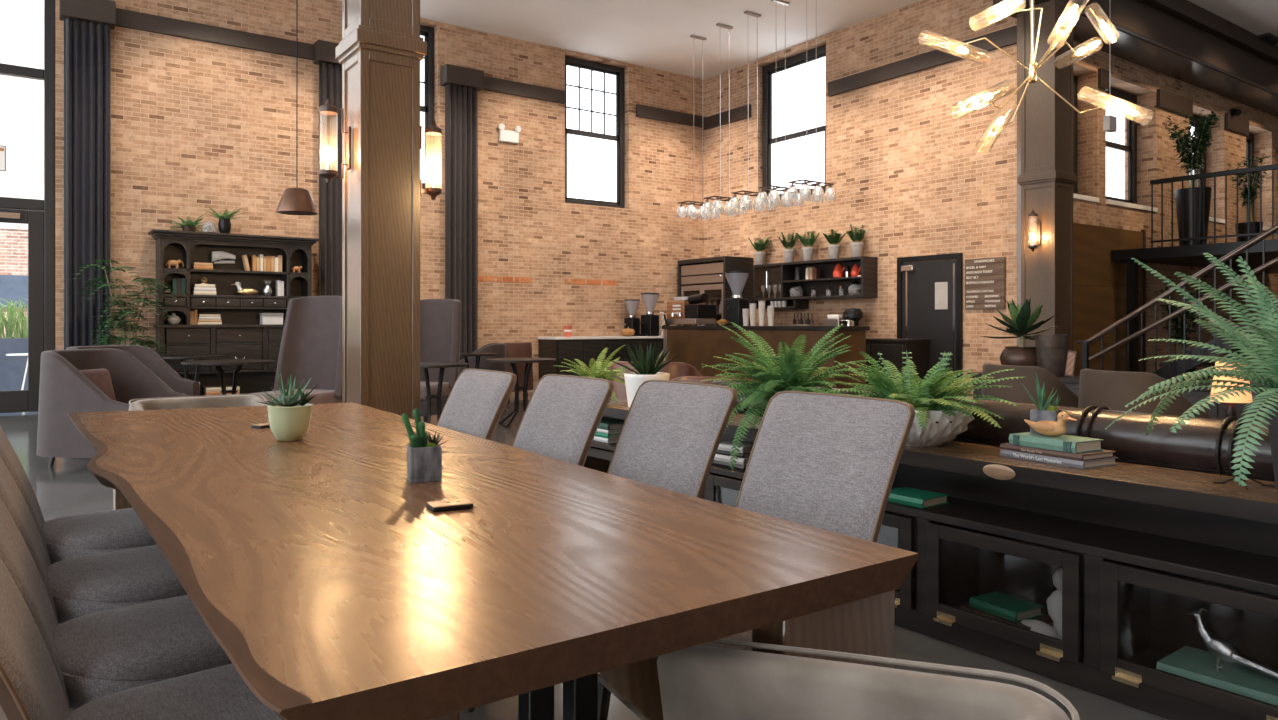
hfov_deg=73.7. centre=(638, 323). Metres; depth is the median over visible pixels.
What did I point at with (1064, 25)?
bulb
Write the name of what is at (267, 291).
vase
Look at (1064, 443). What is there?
book
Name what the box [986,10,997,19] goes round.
bulb
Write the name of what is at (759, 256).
potted plant
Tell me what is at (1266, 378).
potted fern
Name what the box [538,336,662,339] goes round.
countertop
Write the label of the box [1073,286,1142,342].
trim
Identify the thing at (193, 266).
book
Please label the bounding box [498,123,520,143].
emergency light
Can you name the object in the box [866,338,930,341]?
countertop
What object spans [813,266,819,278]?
coffee bag
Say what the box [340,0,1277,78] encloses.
ceiling
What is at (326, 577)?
table
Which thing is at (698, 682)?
tub chair
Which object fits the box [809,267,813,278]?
coffee bag
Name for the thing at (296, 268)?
animal figurine
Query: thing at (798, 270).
canister
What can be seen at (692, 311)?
espresso machine
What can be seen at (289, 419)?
succulent pot
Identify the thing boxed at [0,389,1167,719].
floor
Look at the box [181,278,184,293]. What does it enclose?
book
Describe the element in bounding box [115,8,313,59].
trim
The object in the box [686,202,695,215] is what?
jar
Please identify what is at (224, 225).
pot
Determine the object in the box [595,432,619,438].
book
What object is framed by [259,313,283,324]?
box
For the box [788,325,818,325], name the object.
tray
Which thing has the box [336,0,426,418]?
column
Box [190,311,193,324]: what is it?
book
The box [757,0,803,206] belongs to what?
jar pendant
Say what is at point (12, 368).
planter box
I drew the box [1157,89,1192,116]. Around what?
trim
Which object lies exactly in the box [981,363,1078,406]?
chair
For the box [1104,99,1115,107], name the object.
bulb
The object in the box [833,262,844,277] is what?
pot
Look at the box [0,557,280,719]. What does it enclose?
dining chair
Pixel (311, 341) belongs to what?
chair
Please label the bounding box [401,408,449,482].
cactus pot
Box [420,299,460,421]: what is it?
chair
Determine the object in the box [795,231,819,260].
potted plant
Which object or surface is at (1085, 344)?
stair railing
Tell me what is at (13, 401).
door
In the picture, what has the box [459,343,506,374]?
chair
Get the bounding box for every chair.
[0,426,155,624]
[0,456,186,710]
[0,498,231,710]
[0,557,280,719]
[36,348,188,466]
[66,345,199,395]
[128,394,267,410]
[250,296,341,404]
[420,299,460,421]
[437,368,516,440]
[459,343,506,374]
[466,380,737,711]
[504,342,532,394]
[512,374,613,465]
[598,391,915,719]
[609,361,701,399]
[657,639,1079,719]
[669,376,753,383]
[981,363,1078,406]
[1078,368,1208,417]
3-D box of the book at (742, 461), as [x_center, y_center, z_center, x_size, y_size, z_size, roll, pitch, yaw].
[0.490,0.648,4.131,0.166,0.030,0.210,0,0,-38]
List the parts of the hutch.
drawer, drawer panel, arch trim, arch trim, arch trim, drawer, drawer, drawer panel, drawer panel, drawer, drawer panel, drawer, drawer panel, crown, arch trim, drawer, drawer, drawer panel, drawer panel, drawer, drawer panel, drawer, drawer panel, drawer, drawer panel, drawer, drawer panel, arch trim, arch trim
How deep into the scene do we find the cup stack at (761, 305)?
13.25 m
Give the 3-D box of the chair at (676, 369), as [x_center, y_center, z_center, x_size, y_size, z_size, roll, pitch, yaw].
[0.162,0.730,7.171,0.830,0.848,0.805,0,0,29]
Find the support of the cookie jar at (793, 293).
on the wall shelf at (774, 274)
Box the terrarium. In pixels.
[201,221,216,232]
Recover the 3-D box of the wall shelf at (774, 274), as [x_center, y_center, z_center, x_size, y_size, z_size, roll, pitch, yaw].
[2.979,-0.677,14.759,0.378,0.815,2.550,0,0,-36]
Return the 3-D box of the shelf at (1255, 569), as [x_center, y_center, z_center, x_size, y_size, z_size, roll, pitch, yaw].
[0.894,0.705,3.651,0.340,0.030,4.620,0,0,-36]
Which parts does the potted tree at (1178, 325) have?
pot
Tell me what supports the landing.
on the floor
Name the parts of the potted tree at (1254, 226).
pot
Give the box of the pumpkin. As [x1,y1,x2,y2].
[621,327,634,335]
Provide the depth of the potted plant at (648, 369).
4.80 m
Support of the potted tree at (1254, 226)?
on the landing
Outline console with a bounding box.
[583,398,1277,719]
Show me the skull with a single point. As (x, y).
(216, 255)
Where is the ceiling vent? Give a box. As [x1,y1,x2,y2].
[1257,33,1277,44]
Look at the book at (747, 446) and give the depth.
4.10 m
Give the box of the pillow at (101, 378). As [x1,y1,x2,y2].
[79,369,115,400]
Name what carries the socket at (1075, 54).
attached to the chandelier at (1032, 68)
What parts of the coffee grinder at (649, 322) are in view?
lid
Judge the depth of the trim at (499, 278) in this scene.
14.81 m
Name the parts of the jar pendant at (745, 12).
bar frame, rod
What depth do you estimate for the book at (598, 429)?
4.97 m
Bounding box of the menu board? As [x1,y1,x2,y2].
[965,257,1005,309]
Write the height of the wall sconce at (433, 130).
0.552 m
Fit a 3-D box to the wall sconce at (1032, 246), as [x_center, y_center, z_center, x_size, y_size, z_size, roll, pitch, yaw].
[5.228,-1.230,11.260,0.198,0.552,0.116,0,0,-36]
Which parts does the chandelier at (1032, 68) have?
bulb, bulb, arm, bulb, bulb, arm, arm, arm, arm, stem, arm, arm, arm, arm, bulb, arm, bulb, bulb, bulb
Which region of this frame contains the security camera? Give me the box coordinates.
[1230,108,1241,115]
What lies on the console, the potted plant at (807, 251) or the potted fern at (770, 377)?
the potted fern at (770, 377)
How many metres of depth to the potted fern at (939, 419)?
3.23 m
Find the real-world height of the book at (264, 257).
0.216 m
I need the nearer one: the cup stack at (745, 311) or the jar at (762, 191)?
the jar at (762, 191)
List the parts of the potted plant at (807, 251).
pot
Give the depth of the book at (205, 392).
11.77 m
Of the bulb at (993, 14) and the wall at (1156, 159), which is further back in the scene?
the wall at (1156, 159)
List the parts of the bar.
corner post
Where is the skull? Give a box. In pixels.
[211,251,235,263]
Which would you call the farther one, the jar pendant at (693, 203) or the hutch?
the jar pendant at (693, 203)
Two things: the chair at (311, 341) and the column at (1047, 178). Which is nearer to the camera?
the chair at (311, 341)
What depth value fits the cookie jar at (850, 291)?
13.90 m
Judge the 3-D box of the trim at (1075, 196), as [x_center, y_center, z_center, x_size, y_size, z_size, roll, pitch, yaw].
[6.326,-1.915,12.800,1.680,0.070,0.330,0,0,-36]
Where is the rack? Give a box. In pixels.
[788,313,818,325]
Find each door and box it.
[0,209,43,412]
[897,253,962,392]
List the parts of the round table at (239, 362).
leg, leg, leg, leg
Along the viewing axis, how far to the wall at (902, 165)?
13.54 m
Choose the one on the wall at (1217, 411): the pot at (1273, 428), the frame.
the frame
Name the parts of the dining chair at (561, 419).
panel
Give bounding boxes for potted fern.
[167,213,212,231]
[205,207,243,232]
[559,345,633,402]
[702,322,881,469]
[825,351,1025,446]
[1105,252,1277,489]
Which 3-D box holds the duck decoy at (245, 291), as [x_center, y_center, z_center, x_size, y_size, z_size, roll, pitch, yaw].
[-5.594,-0.499,12.091,0.360,0.197,0.120,0,0,-36]
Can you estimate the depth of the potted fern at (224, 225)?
11.88 m
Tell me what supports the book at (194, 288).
on the book at (193, 292)
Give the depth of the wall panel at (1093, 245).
13.19 m
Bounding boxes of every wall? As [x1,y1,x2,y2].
[55,0,703,388]
[704,0,1016,398]
[967,372,1241,418]
[1073,41,1277,379]
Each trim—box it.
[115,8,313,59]
[478,275,493,281]
[482,76,565,103]
[497,276,512,282]
[515,276,531,282]
[571,278,584,284]
[587,279,600,284]
[603,280,616,285]
[636,104,704,127]
[703,104,750,129]
[828,25,1016,96]
[1017,13,1020,345]
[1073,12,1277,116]
[1073,193,1098,201]
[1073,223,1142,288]
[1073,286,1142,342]
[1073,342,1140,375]
[1098,68,1108,90]
[1106,199,1157,211]
[1139,0,1277,64]
[1141,230,1145,371]
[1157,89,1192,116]
[1209,217,1224,222]
[1225,113,1248,135]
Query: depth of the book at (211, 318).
11.77 m
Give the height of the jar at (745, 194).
0.245 m
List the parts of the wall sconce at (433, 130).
bulb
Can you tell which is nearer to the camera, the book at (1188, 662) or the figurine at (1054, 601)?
the book at (1188, 662)
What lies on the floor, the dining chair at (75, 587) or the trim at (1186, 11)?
the dining chair at (75, 587)
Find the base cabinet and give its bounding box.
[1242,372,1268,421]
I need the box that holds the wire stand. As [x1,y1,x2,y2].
[1213,459,1274,488]
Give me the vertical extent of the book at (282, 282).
0.220 m
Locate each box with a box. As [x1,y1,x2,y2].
[0,297,27,390]
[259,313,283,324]
[824,315,844,325]
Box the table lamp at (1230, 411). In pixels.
[1210,362,1252,419]
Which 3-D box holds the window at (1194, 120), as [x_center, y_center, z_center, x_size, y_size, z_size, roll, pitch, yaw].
[10.146,-2.925,15.789,1.470,1.950,0.090,0,0,-36]
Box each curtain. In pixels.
[59,0,115,349]
[313,40,341,295]
[440,64,483,360]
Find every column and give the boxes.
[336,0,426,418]
[1017,0,1076,374]
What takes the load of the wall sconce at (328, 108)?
attached to the column at (381, 49)
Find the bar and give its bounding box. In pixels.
[662,326,869,390]
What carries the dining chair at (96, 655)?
on the floor
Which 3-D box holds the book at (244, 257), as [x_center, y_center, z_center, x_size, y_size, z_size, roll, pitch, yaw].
[-5.593,-0.867,12.117,0.087,0.231,0.160,0,0,-36]
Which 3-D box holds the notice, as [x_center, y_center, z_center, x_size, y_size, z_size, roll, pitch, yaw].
[-8.122,-2.106,10.804,0.150,0.320,0.011,0,0,-36]
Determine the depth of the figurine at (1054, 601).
2.84 m
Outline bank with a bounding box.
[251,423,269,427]
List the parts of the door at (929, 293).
vision panel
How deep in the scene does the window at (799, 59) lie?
16.08 m
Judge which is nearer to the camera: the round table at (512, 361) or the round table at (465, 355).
the round table at (512, 361)
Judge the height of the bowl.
0.110 m
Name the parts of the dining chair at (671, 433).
backrest, panel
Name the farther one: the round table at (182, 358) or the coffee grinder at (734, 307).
the coffee grinder at (734, 307)
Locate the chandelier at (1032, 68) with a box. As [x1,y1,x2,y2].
[920,0,1151,150]
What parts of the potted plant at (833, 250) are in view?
pot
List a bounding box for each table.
[6,353,27,389]
[67,403,919,719]
[160,354,229,381]
[181,359,274,394]
[420,362,467,423]
[460,353,496,368]
[485,358,555,427]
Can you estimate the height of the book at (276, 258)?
0.213 m
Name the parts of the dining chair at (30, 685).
panel, backrest, seat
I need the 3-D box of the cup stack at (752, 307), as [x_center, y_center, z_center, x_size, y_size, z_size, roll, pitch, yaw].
[1.796,-0.147,13.429,0.112,0.352,0.112,0,0,-36]
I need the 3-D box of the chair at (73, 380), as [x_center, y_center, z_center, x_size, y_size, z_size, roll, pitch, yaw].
[-4.405,0.685,7.153,0.965,0.938,0.930,0,0,6]
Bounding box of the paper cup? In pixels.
[564,326,571,336]
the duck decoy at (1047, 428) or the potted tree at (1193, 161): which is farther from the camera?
the potted tree at (1193, 161)
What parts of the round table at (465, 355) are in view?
leg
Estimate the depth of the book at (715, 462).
4.08 m
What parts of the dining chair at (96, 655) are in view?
backrest, seat frame, seat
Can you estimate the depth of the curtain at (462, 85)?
14.20 m
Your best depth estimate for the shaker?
14.08 m
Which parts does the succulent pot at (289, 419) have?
pot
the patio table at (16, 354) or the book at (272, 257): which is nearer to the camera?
the book at (272, 257)
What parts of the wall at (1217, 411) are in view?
panel frame, panel frame, panel frame, panel frame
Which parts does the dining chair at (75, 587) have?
backrest, seat frame, seat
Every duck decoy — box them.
[231,282,257,295]
[1024,412,1077,436]
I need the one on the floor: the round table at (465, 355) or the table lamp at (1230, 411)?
the round table at (465, 355)
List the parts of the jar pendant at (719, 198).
bar frame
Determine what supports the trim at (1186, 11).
attached to the wall at (1156, 159)
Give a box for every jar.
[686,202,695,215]
[698,203,707,216]
[730,194,739,208]
[740,192,750,206]
[757,189,767,204]
[768,186,778,201]
[781,188,791,203]
[787,183,797,199]
[791,283,802,296]
[799,180,810,196]
[812,182,823,198]
[825,185,835,199]
[848,280,860,294]
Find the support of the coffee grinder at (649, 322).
on the counter at (582, 348)
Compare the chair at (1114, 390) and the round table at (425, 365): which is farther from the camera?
the round table at (425, 365)
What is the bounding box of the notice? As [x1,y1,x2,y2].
[0,145,5,170]
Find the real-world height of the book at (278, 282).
0.230 m
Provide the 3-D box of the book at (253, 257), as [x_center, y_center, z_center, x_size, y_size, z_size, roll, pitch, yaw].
[-5.511,-0.867,12.176,0.043,0.231,0.160,0,0,-36]
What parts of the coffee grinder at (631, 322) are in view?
lid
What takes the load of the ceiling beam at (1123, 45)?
attached to the wall
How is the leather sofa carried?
on the floor
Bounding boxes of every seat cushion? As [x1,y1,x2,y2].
[250,389,341,404]
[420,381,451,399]
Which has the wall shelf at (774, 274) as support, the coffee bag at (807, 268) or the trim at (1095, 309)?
the coffee bag at (807, 268)
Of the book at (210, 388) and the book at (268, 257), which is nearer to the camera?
the book at (210, 388)
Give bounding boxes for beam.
[993,0,1277,94]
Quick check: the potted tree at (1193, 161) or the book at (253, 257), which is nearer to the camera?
the book at (253, 257)
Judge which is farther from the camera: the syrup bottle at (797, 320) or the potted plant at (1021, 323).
the syrup bottle at (797, 320)
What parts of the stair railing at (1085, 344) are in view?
newel post, handrail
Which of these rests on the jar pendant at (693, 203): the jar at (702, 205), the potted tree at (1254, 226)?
the jar at (702, 205)
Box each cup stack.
[743,309,748,325]
[749,304,755,325]
[758,301,764,325]
[767,306,773,325]
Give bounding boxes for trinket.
[200,277,207,283]
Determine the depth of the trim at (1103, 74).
13.17 m
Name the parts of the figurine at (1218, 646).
leg, leg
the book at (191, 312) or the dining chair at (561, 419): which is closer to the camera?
the dining chair at (561, 419)
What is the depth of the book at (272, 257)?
12.25 m
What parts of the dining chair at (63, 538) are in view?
backrest, seat frame, seat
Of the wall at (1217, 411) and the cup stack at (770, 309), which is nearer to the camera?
the wall at (1217, 411)
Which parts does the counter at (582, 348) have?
door, door, door, door, door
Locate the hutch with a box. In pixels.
[148,229,319,395]
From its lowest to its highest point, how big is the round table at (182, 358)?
0.765 m
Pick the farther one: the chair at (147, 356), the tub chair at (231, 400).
the chair at (147, 356)
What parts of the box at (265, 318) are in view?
lid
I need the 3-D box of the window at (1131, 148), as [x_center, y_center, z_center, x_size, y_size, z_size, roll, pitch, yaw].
[7.798,-2.925,14.111,1.700,1.950,0.090,0,0,-36]
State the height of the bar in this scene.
1.120 m
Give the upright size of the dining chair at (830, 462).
0.963 m
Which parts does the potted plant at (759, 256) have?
pot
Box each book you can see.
[171,279,176,293]
[177,278,180,293]
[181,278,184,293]
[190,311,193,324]
[192,265,212,269]
[192,291,215,294]
[192,310,196,324]
[193,262,212,265]
[193,284,214,287]
[193,287,215,290]
[197,314,219,316]
[197,317,220,319]
[197,319,221,321]
[197,322,221,324]
[203,390,239,394]
[204,386,239,391]
[241,255,249,270]
[251,255,255,270]
[256,257,259,270]
[258,255,262,270]
[263,256,266,270]
[266,256,270,271]
[271,256,274,271]
[275,257,277,271]
[275,280,280,295]
[276,255,281,271]
[281,281,283,295]
[593,436,617,442]
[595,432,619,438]
[596,428,620,433]
[598,418,623,429]
[713,460,746,470]
[714,454,748,464]
[716,450,750,457]
[717,440,753,452]
[888,487,948,507]
[960,603,1053,629]
[969,591,1042,622]
[1000,443,1114,460]
[1000,449,1117,468]
[1009,432,1102,452]
[1156,646,1277,705]
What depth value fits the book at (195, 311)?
11.67 m
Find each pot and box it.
[182,226,196,231]
[218,218,230,232]
[259,372,316,440]
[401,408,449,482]
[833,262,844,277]
[851,263,860,276]
[905,406,974,446]
[1023,374,1061,433]
[1265,395,1277,489]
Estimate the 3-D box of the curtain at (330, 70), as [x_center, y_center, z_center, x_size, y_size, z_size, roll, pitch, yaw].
[-4.633,-1.560,13.000,0.580,5.380,0.260,0,0,-36]
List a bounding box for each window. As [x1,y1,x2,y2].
[0,0,54,350]
[420,25,433,188]
[565,56,624,207]
[762,45,825,202]
[1073,75,1077,193]
[1106,87,1136,203]
[1190,115,1205,186]
[1246,133,1253,221]
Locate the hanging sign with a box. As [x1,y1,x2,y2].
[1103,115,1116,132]
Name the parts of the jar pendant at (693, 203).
bar frame, rod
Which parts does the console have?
door, door, door, handle, handle, door, handle, handle, door, handle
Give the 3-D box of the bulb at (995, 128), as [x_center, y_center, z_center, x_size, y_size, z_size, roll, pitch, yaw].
[1.783,-0.977,4.262,0.051,0.047,0.034,0,0,-36]
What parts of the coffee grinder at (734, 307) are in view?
lid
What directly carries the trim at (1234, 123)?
attached to the wall at (1156, 159)
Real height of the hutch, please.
2.400 m
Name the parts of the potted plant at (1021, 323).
pot, stem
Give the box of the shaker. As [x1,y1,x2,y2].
[845,266,849,276]
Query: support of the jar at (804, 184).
on the jar pendant at (817, 184)
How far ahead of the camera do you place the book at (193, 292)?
11.72 m
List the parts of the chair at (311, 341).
backrest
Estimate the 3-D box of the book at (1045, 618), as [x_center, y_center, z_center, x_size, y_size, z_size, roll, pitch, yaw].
[1.307,1.042,3.015,0.178,0.045,0.270,0,0,-33]
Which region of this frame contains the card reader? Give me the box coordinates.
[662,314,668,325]
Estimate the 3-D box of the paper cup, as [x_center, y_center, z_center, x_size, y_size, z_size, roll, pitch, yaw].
[-1.255,0.132,15.058,0.156,0.195,0.154,0,0,-36]
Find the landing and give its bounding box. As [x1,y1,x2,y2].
[1111,239,1277,371]
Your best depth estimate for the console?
2.74 m
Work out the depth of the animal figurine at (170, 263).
11.55 m
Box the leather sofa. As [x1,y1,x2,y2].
[710,379,1274,481]
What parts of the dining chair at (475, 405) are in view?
panel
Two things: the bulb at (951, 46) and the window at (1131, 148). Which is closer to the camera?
the bulb at (951, 46)
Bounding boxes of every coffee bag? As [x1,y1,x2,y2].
[805,267,810,278]
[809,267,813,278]
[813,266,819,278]
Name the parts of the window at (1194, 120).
sash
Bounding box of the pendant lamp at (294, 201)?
[276,0,317,214]
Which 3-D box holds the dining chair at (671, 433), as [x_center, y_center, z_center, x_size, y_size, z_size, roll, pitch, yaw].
[-0.109,0.670,2.563,0.721,0.963,0.493,0,0,-36]
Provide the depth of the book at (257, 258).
12.14 m
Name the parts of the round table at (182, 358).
leg, leg, leg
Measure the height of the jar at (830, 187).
0.245 m
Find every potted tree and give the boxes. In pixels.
[1154,287,1206,372]
[1166,110,1220,245]
[1227,154,1269,241]
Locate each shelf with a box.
[591,440,1277,595]
[753,256,877,308]
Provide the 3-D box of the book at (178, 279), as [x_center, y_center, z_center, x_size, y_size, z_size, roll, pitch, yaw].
[-6.285,-0.510,11.622,0.049,0.218,0.160,0,0,-36]
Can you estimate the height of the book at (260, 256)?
0.240 m
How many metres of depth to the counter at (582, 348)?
15.06 m
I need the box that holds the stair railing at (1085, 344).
[1076,224,1277,378]
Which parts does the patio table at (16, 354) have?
leg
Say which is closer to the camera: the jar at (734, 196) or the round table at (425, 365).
the round table at (425, 365)
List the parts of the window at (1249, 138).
sash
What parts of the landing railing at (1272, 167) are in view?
handrail, rail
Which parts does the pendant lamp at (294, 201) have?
lamp shade, cord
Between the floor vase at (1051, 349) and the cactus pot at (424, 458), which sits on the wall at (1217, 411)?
the floor vase at (1051, 349)
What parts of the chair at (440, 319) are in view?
seat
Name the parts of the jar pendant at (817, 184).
rod, bar frame, rod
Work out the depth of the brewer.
13.62 m
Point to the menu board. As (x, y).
(994, 294)
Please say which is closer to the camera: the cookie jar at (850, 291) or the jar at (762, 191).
the jar at (762, 191)
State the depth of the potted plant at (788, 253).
15.08 m
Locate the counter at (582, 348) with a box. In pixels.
[538,336,662,379]
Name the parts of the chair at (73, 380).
leg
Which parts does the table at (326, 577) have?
leg, leg, steel post, steel post, leg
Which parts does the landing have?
post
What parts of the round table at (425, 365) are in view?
leg, leg, leg, leg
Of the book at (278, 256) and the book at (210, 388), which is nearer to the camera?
the book at (210, 388)
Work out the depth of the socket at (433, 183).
5.88 m
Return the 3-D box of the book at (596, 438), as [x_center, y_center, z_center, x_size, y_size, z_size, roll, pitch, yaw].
[-0.194,0.676,5.098,0.186,0.025,0.300,0,0,-36]
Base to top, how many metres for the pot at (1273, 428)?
0.269 m
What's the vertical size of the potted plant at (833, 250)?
0.497 m
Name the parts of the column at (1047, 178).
cap moulding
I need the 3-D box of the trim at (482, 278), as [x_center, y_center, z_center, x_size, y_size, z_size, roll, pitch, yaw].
[-2.625,-0.780,14.604,0.299,0.110,0.024,0,0,-36]
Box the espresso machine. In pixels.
[666,293,715,325]
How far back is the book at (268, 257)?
12.23 m
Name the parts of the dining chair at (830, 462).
leg, seat, backrest, panel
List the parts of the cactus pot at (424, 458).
cactus stem, cactus stem, cactus stem, cactus stem, pot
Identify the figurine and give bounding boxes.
[166,259,183,267]
[291,266,302,271]
[1021,568,1061,639]
[1189,608,1277,677]
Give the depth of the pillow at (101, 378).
7.23 m
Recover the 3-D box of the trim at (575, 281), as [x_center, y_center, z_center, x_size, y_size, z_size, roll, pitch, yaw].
[-1.126,-0.780,15.676,0.301,0.110,0.024,0,0,-36]
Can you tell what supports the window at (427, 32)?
in the wall at (196, 126)
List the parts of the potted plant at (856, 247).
pot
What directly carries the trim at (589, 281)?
attached to the wall at (196, 126)
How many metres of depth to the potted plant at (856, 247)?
13.83 m
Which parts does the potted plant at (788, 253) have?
pot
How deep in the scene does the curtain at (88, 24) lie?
11.12 m
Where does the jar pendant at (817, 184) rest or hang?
hanging from the ceiling
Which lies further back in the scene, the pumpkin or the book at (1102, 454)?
the pumpkin
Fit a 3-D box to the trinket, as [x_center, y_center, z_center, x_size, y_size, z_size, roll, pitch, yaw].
[-6.012,-0.602,11.781,0.100,0.105,0.098,0,0,-36]
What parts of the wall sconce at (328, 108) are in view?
bulb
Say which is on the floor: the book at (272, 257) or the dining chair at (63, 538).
the dining chair at (63, 538)
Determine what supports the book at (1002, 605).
on the book at (1045, 618)
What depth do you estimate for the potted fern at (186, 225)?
11.64 m
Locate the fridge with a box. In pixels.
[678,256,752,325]
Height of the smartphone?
0.012 m
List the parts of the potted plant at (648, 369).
pot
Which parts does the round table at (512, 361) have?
leg, leg, leg, leg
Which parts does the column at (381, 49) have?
cap moulding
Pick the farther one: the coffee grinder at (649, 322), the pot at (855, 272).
the coffee grinder at (649, 322)
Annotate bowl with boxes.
[716,319,728,325]
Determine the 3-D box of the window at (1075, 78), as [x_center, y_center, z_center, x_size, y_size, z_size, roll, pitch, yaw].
[6.204,-2.925,12.971,1.680,1.950,0.090,0,0,-36]
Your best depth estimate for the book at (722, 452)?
4.06 m
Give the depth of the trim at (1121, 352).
13.28 m
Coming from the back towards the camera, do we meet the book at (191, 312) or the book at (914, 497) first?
the book at (191, 312)
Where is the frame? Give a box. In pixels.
[1064,350,1077,376]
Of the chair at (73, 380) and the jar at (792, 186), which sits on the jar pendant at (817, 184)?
the jar at (792, 186)
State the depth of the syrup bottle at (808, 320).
14.52 m
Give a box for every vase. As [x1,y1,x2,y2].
[167,313,180,324]
[263,281,271,295]
[1034,334,1067,375]
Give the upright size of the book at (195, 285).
0.045 m
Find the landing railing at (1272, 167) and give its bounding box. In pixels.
[1150,164,1277,247]
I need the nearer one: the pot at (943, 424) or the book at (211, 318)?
the pot at (943, 424)
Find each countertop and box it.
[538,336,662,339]
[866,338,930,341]
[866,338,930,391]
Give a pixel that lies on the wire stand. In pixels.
(1241, 479)
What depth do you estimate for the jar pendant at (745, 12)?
13.76 m
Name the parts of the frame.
panel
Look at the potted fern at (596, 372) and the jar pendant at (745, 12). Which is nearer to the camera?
the potted fern at (596, 372)
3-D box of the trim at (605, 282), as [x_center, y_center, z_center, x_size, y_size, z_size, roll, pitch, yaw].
[-0.551,-0.780,16.087,0.317,0.110,0.024,0,0,-36]
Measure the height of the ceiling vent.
0.055 m
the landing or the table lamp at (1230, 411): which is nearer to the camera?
the table lamp at (1230, 411)
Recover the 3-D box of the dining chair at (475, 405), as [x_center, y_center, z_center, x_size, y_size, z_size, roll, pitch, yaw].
[-0.882,0.670,3.301,0.721,0.963,0.493,0,0,-36]
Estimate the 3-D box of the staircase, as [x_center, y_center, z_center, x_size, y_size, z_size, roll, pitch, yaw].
[7.041,0.000,9.418,1.250,2.340,3.465,0,0,-36]
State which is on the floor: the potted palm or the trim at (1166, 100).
the potted palm
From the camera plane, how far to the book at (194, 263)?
11.71 m
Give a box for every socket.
[326,162,330,169]
[431,180,435,187]
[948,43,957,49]
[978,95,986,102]
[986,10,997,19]
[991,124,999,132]
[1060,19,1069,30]
[1071,51,1078,57]
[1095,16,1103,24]
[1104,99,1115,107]
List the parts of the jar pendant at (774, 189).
bar frame, rod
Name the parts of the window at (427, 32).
sash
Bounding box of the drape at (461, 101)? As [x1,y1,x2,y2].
[445,84,477,360]
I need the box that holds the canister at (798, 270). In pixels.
[795,267,801,279]
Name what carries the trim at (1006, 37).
attached to the wall at (902, 165)
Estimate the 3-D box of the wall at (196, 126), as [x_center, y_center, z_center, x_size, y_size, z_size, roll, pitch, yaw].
[-3.086,-1.925,14.480,11.280,6.150,0.350,0,0,-36]
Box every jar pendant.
[677,34,719,218]
[702,23,746,214]
[730,11,774,210]
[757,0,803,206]
[787,0,835,202]
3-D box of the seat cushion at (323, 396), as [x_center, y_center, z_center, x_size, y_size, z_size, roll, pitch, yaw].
[-3.472,0.770,8.700,0.700,0.160,0.720,0,0,17]
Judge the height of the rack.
0.420 m
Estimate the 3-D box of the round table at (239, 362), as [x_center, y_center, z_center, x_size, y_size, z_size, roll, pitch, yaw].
[-4.432,0.783,9.211,0.920,0.765,0.920,0,0,-36]
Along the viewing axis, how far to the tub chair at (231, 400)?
4.52 m
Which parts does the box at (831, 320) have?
lid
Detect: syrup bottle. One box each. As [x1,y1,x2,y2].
[796,313,799,323]
[806,313,809,323]
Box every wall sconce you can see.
[319,99,350,182]
[420,120,441,199]
[1028,210,1040,251]
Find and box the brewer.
[840,308,862,325]
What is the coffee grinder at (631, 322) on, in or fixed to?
on the counter at (582, 348)
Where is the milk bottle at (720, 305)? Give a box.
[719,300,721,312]
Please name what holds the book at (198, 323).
on the hutch
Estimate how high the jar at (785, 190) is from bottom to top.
0.245 m
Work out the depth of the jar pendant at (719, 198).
14.23 m
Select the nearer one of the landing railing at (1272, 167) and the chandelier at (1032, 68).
the chandelier at (1032, 68)
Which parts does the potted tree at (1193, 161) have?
pot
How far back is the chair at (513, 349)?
13.29 m
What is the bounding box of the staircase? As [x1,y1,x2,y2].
[1153,299,1277,380]
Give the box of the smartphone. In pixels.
[427,498,473,511]
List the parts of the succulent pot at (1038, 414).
pot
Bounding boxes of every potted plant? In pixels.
[607,343,681,406]
[748,237,771,264]
[778,232,797,262]
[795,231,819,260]
[823,229,845,258]
[846,225,865,256]
[982,298,1058,365]
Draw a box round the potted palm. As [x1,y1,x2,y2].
[71,259,180,355]
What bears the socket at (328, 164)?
attached to the wall sconce at (328, 108)
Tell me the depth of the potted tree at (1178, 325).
13.15 m
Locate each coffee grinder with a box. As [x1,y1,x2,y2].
[623,299,639,335]
[640,293,659,335]
[725,271,748,325]

